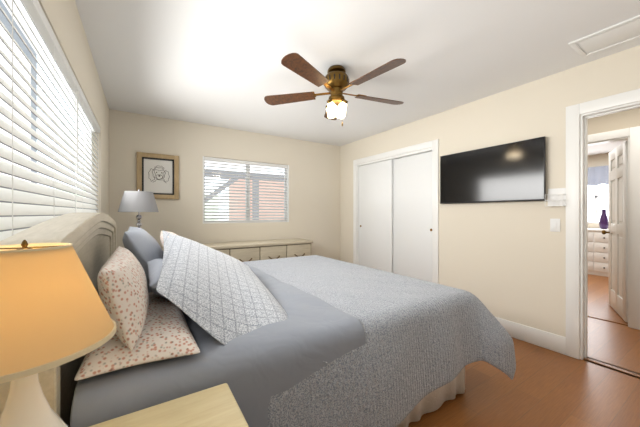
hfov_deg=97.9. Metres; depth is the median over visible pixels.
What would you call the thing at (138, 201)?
lamp
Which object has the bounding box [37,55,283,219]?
sky
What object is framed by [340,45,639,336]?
wall
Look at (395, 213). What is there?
closet doors
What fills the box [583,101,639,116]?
trim
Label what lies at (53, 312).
lamp
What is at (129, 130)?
wall
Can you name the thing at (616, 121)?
wall
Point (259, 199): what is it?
house
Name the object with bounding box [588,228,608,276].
dresser
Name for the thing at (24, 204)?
window blind
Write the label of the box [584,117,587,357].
trim
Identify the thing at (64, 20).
wall
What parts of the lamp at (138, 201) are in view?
lamp shade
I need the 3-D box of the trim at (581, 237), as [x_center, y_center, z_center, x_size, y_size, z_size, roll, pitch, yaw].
[2.210,0.195,2.336,0.110,2.030,0.015,0,0,-33]
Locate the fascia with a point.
(81, 147)
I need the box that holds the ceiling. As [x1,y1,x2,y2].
[75,0,639,154]
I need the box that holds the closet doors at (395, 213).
[359,151,431,281]
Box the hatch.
[568,15,639,57]
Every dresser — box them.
[203,238,312,261]
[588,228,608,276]
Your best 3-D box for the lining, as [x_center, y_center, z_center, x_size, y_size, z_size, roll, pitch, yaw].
[-1.077,-0.325,4.218,1.319,0.929,0.065,0,0,-33]
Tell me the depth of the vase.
5.49 m
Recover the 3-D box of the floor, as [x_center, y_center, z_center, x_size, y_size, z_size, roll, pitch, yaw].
[2.707,1.246,3.043,8.710,0.088,6.210,0,0,-33]
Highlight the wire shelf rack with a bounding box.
[545,188,565,205]
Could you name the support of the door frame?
attached to the wall at (505, 260)
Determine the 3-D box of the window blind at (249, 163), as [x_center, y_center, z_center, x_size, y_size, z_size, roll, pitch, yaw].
[-1.077,-0.336,4.218,1.274,0.901,0.054,0,0,-33]
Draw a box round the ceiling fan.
[264,53,405,125]
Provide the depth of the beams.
5.47 m
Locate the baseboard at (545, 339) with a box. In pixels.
[494,316,565,354]
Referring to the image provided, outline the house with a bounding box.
[229,179,283,219]
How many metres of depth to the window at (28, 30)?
1.36 m
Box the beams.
[205,170,283,219]
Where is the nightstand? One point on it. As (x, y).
(216, 406)
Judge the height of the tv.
0.570 m
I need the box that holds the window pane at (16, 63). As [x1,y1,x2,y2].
[0,25,30,181]
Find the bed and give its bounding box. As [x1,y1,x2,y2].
[0,213,515,426]
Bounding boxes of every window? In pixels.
[0,0,91,198]
[204,161,285,221]
[588,165,608,223]
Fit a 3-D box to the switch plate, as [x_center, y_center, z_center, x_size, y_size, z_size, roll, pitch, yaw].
[2.066,0.102,2.449,0.010,0.115,0.070,0,0,-33]
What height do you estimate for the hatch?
0.012 m
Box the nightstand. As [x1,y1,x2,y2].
[89,383,248,426]
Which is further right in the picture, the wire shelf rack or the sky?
the wire shelf rack
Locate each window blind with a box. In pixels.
[0,0,99,240]
[204,157,287,221]
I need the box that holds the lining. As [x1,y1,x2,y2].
[203,156,288,223]
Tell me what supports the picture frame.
attached to the wall at (129, 130)
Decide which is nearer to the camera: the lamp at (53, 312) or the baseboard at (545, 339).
the lamp at (53, 312)
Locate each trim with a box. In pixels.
[353,139,438,283]
[580,114,583,359]
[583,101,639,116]
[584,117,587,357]
[588,126,639,329]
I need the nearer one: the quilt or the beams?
the quilt
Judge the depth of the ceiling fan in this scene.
2.29 m
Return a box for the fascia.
[73,137,266,170]
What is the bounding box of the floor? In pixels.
[408,274,639,426]
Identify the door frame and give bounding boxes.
[566,88,639,358]
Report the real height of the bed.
1.215 m
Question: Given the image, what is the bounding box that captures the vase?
[599,209,608,228]
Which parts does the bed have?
headboard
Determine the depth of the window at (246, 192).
4.25 m
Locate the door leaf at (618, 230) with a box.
[602,141,627,321]
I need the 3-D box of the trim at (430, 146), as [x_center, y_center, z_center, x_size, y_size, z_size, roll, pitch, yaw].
[1.058,0.150,4.119,0.128,2.120,1.620,0,0,-33]
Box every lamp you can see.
[0,240,115,426]
[118,189,158,227]
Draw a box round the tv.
[440,136,545,203]
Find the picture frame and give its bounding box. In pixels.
[136,152,178,198]
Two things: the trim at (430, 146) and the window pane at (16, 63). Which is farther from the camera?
the trim at (430, 146)
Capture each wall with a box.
[38,0,108,214]
[109,109,339,259]
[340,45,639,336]
[588,108,639,228]
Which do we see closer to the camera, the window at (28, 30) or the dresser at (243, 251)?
the window at (28, 30)
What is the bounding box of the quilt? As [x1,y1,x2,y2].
[188,255,515,426]
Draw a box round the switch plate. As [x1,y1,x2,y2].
[550,219,559,231]
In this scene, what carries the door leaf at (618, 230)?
in the wall at (616, 121)
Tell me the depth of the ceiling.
2.13 m

